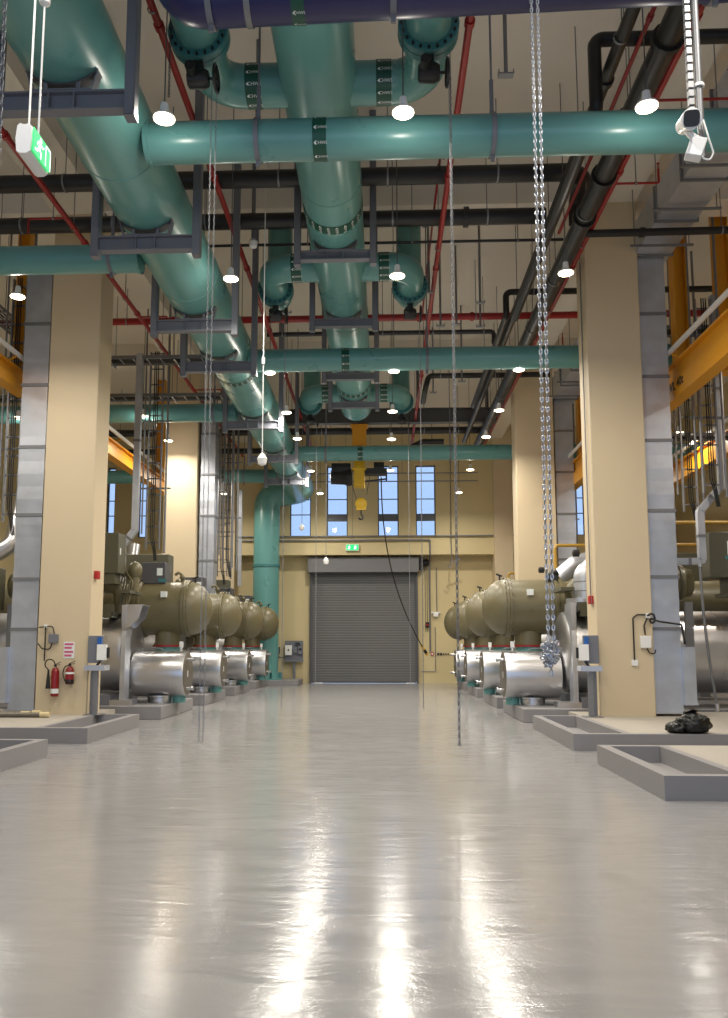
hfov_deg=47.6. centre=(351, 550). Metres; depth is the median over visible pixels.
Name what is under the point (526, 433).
column
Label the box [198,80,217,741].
pull chain
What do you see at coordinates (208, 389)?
pipe
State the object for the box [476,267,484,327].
strut dropper
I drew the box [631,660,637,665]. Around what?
socket
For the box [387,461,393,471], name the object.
pendant lamp
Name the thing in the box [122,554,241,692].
chiller
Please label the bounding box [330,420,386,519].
hoist
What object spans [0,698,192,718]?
plinth
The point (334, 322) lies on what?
support
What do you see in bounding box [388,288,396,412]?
pendant lamp
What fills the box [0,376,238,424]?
pipe
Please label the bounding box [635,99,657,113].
diffuser
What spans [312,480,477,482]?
conduit
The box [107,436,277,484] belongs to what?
pipe
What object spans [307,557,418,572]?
hood
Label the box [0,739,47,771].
kerb
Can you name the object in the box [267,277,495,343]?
pipe
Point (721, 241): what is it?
post
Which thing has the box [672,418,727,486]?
beam
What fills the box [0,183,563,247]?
conduit
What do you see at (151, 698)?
pot
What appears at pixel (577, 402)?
post
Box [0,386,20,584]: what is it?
wall
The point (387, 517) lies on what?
window
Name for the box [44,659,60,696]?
fire extinguisher
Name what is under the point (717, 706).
flexible hose
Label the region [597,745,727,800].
kerb
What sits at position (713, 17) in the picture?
beam
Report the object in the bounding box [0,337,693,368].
beam
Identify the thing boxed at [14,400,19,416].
pendant lamp
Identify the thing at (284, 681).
plinth
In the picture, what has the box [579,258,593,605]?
conduit
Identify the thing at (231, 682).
pot
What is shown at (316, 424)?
pull chain
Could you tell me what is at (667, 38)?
pipe
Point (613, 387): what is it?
column
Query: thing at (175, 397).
cable tray
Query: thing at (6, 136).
pipe
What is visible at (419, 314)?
pull chain
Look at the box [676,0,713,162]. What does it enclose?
security camera
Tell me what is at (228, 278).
diffuser
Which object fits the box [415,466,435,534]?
window
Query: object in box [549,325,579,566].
air duct
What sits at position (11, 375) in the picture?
beam
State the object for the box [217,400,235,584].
pipe
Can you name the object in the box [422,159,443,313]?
pipe
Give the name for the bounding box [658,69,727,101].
pipe
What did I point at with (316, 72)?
pipe
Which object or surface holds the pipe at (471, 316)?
hanging from the ceiling
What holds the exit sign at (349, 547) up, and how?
hanging from the ceiling
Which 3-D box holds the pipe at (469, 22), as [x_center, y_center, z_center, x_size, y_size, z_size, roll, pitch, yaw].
[1.778,-6.570,18.326,0.142,1.816,31.000,0,-7,2]
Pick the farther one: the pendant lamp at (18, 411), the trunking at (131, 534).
the pendant lamp at (18, 411)
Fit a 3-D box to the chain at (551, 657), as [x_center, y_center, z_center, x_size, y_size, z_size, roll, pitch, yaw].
[1.548,-3.873,6.939,0.202,9.764,0.171,0,-7,2]
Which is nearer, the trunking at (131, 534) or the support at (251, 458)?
the trunking at (131, 534)
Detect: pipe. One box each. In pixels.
[0,0,313,679]
[0,98,590,225]
[0,158,546,234]
[0,212,144,277]
[0,264,704,326]
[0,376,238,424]
[1,126,243,456]
[27,157,62,232]
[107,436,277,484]
[109,386,489,436]
[127,425,443,454]
[142,15,727,166]
[142,316,167,319]
[146,0,311,445]
[159,0,727,32]
[167,14,459,426]
[195,374,221,391]
[248,226,671,373]
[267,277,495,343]
[292,378,705,463]
[410,16,474,444]
[421,370,549,404]
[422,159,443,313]
[462,7,640,443]
[471,224,711,407]
[474,4,698,444]
[483,4,704,444]
[510,8,727,321]
[557,7,656,233]
[616,155,659,184]
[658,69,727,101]
[677,295,724,565]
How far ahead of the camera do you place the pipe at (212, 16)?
8.11 m
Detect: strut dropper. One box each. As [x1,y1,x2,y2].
[255,39,258,116]
[427,226,432,293]
[430,327,436,392]
[436,253,444,326]
[452,245,460,325]
[458,305,465,382]
[475,225,484,303]
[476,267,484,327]
[498,14,513,78]
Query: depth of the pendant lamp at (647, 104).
9.46 m
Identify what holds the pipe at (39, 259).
hanging from the ceiling
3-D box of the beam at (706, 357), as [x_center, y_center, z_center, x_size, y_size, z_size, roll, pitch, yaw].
[6.601,-3.360,18.017,0.455,0.935,33.500,0,-7,2]
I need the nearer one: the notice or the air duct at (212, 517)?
the notice
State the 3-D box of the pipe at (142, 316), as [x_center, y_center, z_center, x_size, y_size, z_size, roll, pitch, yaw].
[-4.691,-6.224,19.644,0.680,2.200,0.060,0,-7,2]
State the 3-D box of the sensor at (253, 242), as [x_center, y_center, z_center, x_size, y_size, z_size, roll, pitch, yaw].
[-1.924,-6.808,16.179,0.180,1.840,0.176,0,-7,2]
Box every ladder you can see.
[0,234,37,534]
[140,304,172,560]
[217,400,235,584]
[218,388,241,576]
[555,372,579,549]
[666,251,705,520]
[684,217,727,506]
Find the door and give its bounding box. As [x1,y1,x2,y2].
[307,557,418,682]
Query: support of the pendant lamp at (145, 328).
hanging from the ceiling
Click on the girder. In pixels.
(463, 414)
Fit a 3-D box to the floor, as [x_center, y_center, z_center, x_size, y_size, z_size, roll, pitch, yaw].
[-0.159,3.463,15.069,27.100,0.300,43.300,0,-7,2]
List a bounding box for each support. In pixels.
[0,0,141,125]
[90,90,204,259]
[150,164,240,338]
[180,230,258,377]
[222,309,284,432]
[247,372,298,465]
[264,425,308,487]
[294,110,376,267]
[309,227,377,332]
[322,297,378,384]
[328,344,378,411]
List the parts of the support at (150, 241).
hanger post, hanger post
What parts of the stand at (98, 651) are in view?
post, instrument panel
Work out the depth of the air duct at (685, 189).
15.97 m
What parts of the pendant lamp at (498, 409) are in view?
suspension cord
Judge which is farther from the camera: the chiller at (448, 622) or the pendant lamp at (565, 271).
the chiller at (448, 622)
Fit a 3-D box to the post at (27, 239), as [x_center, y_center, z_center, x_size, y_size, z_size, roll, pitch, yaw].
[-7.279,-5.626,18.365,0.320,3.682,0.360,0,-7,2]
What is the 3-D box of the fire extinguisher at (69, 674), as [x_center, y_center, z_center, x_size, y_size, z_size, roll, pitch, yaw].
[-5.489,2.353,16.009,0.203,0.450,0.172,5,-8,-38]
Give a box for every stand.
[83,636,109,714]
[278,641,303,678]
[576,635,603,717]
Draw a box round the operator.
[419,558,428,631]
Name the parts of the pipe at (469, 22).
hanger rod, hanger rod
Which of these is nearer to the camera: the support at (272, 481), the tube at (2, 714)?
the tube at (2, 714)
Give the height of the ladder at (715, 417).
6.702 m
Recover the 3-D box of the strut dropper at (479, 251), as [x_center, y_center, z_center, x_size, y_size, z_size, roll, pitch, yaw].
[2.756,-6.420,17.867,0.200,2.220,0.100,0,-7,2]
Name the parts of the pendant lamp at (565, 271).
suspension cord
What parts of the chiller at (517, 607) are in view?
plate, rating plate, actuator motor, compressor frame, support plate, starter panel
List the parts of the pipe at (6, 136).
hanger rod, hanger rod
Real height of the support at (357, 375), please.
2.875 m
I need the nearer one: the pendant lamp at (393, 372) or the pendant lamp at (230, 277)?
the pendant lamp at (230, 277)
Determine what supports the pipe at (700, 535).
attached to the post at (721, 241)
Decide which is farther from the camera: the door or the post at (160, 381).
the door
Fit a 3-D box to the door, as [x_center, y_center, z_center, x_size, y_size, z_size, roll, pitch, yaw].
[0.488,2.994,35.721,4.820,5.400,0.540,0,-7,2]
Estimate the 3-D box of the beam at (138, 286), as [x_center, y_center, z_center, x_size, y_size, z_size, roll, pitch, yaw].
[-5.715,-7.465,15.899,1.030,0.600,41.400,0,-7,2]
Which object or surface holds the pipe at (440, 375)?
hanging from the ceiling
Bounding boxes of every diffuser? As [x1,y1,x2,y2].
[10,294,24,299]
[153,112,174,125]
[223,275,237,282]
[390,273,404,279]
[392,106,413,119]
[558,270,573,276]
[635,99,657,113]
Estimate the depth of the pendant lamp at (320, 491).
33.34 m
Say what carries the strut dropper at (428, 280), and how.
hanging from the ceiling
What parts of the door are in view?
guide rail, guide rail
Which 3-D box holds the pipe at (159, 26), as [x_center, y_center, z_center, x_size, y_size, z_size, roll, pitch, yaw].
[-2.159,-6.588,18.480,0.142,1.746,31.000,0,-7,2]
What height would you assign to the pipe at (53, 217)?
2.050 m
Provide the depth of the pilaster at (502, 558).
35.26 m
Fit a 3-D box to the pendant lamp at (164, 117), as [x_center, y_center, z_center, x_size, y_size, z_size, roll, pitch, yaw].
[-2.204,-6.748,9.886,0.260,3.412,0.260,0,-7,2]
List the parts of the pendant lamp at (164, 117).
suspension cord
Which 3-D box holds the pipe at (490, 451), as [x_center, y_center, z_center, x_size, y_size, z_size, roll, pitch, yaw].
[5.289,-4.667,27.237,14.470,3.540,0.540,0,-7,2]
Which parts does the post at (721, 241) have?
plate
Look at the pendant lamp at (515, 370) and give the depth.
18.69 m
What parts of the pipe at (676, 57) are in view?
hanger rod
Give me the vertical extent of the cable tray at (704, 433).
4.190 m
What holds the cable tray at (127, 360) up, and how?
hanging from the ceiling
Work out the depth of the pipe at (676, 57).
14.60 m
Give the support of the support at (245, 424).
hanging from the ceiling
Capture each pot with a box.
[146,695,172,702]
[190,686,210,692]
[225,680,237,684]
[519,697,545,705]
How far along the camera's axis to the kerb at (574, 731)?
13.27 m
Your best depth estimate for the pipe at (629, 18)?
11.02 m
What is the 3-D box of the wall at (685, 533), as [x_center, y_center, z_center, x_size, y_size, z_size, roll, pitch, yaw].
[13.223,-2.282,15.016,0.300,11.100,42.900,0,-7,2]
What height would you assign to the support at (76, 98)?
3.865 m
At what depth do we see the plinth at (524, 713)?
17.29 m
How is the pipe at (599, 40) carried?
hanging from the ceiling
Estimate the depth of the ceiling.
16.32 m
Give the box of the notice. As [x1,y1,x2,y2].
[63,642,74,657]
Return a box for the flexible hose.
[698,562,719,710]
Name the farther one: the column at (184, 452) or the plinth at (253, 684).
the plinth at (253, 684)
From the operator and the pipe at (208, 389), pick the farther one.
the operator
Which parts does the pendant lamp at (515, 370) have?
suspension cord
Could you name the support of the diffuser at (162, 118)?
attached to the pendant lamp at (164, 117)
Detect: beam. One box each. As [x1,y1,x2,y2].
[0,175,727,219]
[0,337,164,496]
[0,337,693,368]
[1,41,246,442]
[476,3,727,439]
[568,288,727,490]
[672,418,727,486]
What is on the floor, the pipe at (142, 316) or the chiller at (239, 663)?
the chiller at (239, 663)
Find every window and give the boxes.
[107,468,115,532]
[138,484,146,537]
[290,472,310,535]
[327,466,347,535]
[378,466,398,534]
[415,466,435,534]
[577,485,584,534]
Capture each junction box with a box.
[38,624,58,660]
[631,613,685,665]
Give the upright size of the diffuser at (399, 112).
0.022 m
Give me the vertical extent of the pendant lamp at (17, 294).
3.412 m
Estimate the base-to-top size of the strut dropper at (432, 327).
2.020 m
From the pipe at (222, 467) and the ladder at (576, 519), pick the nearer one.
the ladder at (576, 519)
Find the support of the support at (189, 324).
hanging from the ceiling
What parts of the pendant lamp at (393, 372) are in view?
suspension cord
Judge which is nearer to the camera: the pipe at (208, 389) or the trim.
the pipe at (208, 389)
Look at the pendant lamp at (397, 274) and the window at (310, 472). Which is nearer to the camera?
the pendant lamp at (397, 274)
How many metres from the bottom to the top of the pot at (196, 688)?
0.170 m
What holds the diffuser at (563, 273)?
attached to the pendant lamp at (565, 271)
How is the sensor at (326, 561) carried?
hanging from the ceiling
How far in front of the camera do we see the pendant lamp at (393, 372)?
18.67 m
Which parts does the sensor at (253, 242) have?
cord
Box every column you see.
[35,213,115,714]
[162,365,204,649]
[510,369,557,579]
[576,202,655,716]
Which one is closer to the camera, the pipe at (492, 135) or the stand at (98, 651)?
the pipe at (492, 135)
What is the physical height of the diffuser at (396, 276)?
0.022 m
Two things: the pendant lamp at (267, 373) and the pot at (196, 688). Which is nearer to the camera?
the pendant lamp at (267, 373)
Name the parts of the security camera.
len glass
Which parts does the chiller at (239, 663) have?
control panel, plate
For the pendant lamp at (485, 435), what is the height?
3.412 m
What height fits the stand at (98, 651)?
1.520 m
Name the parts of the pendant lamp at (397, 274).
suspension cord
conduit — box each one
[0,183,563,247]
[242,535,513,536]
[242,539,430,651]
[309,425,477,473]
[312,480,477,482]
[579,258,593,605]
[585,188,727,237]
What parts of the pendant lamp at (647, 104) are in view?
suspension cord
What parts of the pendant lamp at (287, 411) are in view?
suspension cord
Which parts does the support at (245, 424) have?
hanger post, hanger post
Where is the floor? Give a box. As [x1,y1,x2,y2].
[0,683,727,1017]
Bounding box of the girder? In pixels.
[240,370,496,425]
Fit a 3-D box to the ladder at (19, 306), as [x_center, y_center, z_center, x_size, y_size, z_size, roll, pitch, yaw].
[-7.261,-3.901,17.971,0.750,7.202,0.144,0,-7,2]
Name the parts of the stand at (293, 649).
post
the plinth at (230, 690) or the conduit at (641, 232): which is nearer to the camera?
the conduit at (641, 232)
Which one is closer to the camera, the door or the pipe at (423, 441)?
the pipe at (423, 441)
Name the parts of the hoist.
motor, trolley frame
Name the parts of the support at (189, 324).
hanger post, hanger post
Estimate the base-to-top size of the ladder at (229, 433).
7.352 m
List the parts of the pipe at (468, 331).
hanger rod, hanger rod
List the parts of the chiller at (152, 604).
starter panel, compressor frame, support plate, control panel, rating plate, plate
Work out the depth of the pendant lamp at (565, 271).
13.70 m
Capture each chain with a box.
[0,0,6,152]
[168,19,171,97]
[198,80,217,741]
[281,323,285,707]
[315,424,316,685]
[408,426,410,685]
[419,314,423,708]
[448,74,461,745]
[529,0,560,677]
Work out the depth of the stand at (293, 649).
35.69 m
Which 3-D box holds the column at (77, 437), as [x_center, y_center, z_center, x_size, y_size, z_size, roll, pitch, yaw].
[-5.649,-2.051,17.005,1.030,11.100,0.750,0,-7,2]
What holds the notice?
attached to the column at (77, 437)
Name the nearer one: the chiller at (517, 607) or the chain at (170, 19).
the chain at (170, 19)
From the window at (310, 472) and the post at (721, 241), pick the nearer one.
the post at (721, 241)
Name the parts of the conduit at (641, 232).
hanger rod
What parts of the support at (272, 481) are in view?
hanger post, hanger post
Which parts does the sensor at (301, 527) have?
cord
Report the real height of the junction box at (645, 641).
0.996 m
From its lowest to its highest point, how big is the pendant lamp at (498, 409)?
3.412 m
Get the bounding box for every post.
[12,234,34,366]
[155,379,166,477]
[575,397,581,455]
[668,237,689,362]
[708,217,727,375]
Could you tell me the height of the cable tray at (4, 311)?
1.890 m
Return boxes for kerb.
[0,709,139,743]
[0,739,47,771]
[533,712,727,750]
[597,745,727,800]
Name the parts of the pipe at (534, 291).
hanger rod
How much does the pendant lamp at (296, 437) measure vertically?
3.412 m
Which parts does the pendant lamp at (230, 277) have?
suspension cord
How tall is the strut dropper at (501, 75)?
2.120 m
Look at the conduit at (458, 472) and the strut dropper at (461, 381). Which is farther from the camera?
the conduit at (458, 472)
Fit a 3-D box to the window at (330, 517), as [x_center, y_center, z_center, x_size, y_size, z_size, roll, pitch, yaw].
[-0.636,-2.157,36.101,0.910,3.120,0.080,0,-7,2]
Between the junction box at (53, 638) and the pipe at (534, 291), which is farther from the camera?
the pipe at (534, 291)
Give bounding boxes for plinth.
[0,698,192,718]
[100,689,224,704]
[222,683,248,695]
[248,679,265,688]
[266,679,302,684]
[457,681,467,690]
[468,685,483,697]
[483,691,727,707]
[503,700,727,722]
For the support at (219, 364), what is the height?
3.865 m
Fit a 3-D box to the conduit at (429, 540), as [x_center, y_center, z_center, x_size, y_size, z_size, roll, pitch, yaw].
[-2.108,1.942,35.788,11.035,4.805,0.800,0,-7,2]
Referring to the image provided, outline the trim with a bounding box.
[126,541,677,554]
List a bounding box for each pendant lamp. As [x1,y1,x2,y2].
[10,168,25,299]
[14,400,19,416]
[142,328,147,417]
[153,12,174,125]
[164,352,172,441]
[223,108,238,282]
[264,307,275,374]
[282,324,290,413]
[293,382,301,439]
[317,425,322,493]
[387,402,395,440]
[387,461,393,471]
[388,247,398,373]
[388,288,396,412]
[390,160,404,279]
[392,20,413,119]
[467,378,473,470]
[482,335,490,437]
[494,286,503,411]
[513,226,524,371]
[558,83,573,276]
[635,7,658,113]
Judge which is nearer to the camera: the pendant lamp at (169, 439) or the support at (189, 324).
the support at (189, 324)
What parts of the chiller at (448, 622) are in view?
plate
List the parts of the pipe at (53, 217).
hanger rod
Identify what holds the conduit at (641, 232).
hanging from the ceiling
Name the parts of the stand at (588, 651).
instrument panel, post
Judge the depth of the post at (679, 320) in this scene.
17.70 m
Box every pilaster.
[216,436,237,595]
[491,425,513,583]
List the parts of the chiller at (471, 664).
plate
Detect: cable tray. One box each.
[0,236,14,337]
[0,334,229,402]
[7,296,205,368]
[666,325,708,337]
[671,405,727,442]
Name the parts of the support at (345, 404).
hanger post, hanger post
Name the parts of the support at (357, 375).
hanger post, hanger post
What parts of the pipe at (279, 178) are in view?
hanger rod, hanger rod, hanger rod, hanger rod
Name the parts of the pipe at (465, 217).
hanger rod, hanger rod, hanger rod, hanger rod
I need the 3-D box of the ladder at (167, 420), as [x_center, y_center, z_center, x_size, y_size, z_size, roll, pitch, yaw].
[-5.117,-3.397,21.657,0.790,7.352,0.144,0,-7,2]
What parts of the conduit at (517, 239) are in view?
hanger rod, hanger rod, hanger rod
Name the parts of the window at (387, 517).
spandrel panel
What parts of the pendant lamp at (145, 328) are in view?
suspension cord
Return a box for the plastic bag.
[665,708,712,733]
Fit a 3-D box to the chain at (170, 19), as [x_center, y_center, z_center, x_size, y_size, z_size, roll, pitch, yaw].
[-2.197,-6.923,10.078,0.024,2.992,0.024,2,-7,-14]
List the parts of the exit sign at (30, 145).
hanging rod, hanging rod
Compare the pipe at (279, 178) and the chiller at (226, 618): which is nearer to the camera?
the pipe at (279, 178)
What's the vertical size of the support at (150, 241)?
3.865 m
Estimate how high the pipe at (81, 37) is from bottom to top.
8.537 m
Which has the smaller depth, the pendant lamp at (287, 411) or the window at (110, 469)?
the pendant lamp at (287, 411)
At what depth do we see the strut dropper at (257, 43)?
13.04 m
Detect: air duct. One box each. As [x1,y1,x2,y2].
[0,275,52,710]
[198,422,221,649]
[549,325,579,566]
[630,44,727,713]
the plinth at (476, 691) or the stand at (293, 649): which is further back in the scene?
the stand at (293, 649)
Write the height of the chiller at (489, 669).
4.045 m
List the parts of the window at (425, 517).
spandrel panel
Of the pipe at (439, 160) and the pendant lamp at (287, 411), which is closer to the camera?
the pipe at (439, 160)
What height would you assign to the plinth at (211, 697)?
0.280 m
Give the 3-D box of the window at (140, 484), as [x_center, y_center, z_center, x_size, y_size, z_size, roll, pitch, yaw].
[-9.200,-2.119,36.428,0.350,3.120,0.080,0,-7,2]
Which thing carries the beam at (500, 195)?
attached to the ceiling
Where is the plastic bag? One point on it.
(690, 721)
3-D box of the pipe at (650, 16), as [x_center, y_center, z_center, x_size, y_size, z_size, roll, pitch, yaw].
[3.668,-7.631,9.308,0.098,1.791,13.000,0,-7,2]
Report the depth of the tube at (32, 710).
15.73 m
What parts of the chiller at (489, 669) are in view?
plate, actuator motor, starter panel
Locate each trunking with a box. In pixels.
[125,353,143,562]
[238,490,242,585]
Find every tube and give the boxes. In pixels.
[0,710,41,711]
[0,712,49,717]
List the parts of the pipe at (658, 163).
hanger rod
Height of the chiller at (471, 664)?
4.045 m
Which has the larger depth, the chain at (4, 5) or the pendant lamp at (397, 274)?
the pendant lamp at (397, 274)
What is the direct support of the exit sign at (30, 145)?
hanging from the ceiling
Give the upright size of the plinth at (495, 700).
0.280 m
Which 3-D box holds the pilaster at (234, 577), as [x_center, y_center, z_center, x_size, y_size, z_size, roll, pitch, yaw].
[-5.423,0.172,36.132,0.800,11.100,1.250,0,-7,2]
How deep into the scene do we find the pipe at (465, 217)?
15.77 m
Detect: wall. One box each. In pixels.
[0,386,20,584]
[105,425,676,682]
[672,382,727,580]
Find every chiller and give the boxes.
[0,496,212,705]
[120,543,263,684]
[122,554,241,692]
[216,580,278,679]
[444,572,514,681]
[452,596,514,686]
[465,543,710,696]
[482,521,727,707]
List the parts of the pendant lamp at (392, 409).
suspension cord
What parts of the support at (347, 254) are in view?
hanger post, hanger post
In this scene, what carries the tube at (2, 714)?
on the kerb at (58, 729)
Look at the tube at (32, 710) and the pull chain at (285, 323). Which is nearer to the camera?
the tube at (32, 710)
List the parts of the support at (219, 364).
hanger post, hanger post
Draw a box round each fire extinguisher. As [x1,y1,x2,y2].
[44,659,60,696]
[62,661,74,683]
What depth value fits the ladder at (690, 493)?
19.50 m
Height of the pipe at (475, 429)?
1.820 m
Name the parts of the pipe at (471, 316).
hanger rod, hanger rod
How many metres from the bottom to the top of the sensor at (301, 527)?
5.650 m
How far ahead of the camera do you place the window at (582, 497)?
35.62 m
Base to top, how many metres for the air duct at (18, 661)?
9.110 m
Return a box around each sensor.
[249,163,257,248]
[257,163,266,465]
[299,413,303,530]
[323,381,328,563]
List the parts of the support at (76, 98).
hanger post, hanger post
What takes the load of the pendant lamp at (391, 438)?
hanging from the ceiling
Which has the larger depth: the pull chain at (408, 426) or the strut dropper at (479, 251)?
the pull chain at (408, 426)
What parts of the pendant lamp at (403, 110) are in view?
suspension cord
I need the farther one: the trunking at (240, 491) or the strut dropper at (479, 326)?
the trunking at (240, 491)
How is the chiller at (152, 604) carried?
on the floor
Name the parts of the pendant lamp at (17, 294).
suspension cord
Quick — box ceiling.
[0,0,727,429]
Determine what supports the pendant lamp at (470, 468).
hanging from the ceiling
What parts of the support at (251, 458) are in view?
hanger post, hanger post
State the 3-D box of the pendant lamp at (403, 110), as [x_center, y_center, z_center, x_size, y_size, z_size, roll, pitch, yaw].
[0.594,-6.760,9.780,0.260,3.412,0.260,0,-7,2]
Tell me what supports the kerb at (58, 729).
on the floor
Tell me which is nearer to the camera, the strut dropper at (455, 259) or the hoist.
the strut dropper at (455, 259)
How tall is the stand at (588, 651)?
1.520 m
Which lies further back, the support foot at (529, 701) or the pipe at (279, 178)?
the support foot at (529, 701)
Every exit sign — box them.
[15,0,50,176]
[346,461,358,550]
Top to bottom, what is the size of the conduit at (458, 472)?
2.235 m
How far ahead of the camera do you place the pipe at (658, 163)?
13.98 m
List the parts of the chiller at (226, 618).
starter panel, control panel, plate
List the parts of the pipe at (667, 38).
hanger rod, hanger rod, hanger rod, hanger rod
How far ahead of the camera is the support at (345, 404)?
23.53 m
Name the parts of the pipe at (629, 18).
hanger rod, hanger rod, hanger rod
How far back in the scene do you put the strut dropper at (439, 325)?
19.33 m
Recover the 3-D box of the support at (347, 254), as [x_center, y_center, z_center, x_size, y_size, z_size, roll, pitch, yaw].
[-0.297,-6.457,14.716,1.456,2.875,0.160,0,-7,2]
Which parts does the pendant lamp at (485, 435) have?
suspension cord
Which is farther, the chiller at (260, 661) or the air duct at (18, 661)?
the chiller at (260, 661)
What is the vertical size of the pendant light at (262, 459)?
6.420 m
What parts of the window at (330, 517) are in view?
spandrel panel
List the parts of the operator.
motor, hand chain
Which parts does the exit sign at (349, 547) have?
hanging rod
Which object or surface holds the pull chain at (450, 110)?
hanging from the pipe at (316, 72)
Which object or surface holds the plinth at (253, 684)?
on the floor
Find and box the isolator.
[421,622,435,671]
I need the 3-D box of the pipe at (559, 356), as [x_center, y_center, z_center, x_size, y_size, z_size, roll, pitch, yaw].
[4.944,-5.699,18.354,14.470,3.540,0.540,0,-7,2]
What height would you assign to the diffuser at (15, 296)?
0.022 m
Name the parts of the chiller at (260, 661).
starter panel, control panel, plate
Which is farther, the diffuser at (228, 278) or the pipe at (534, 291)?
the pipe at (534, 291)
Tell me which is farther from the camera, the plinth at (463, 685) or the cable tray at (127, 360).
the plinth at (463, 685)
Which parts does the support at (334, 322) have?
hanger post, hanger post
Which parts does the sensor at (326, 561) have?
cord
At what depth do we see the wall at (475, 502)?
35.96 m
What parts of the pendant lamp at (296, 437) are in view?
suspension cord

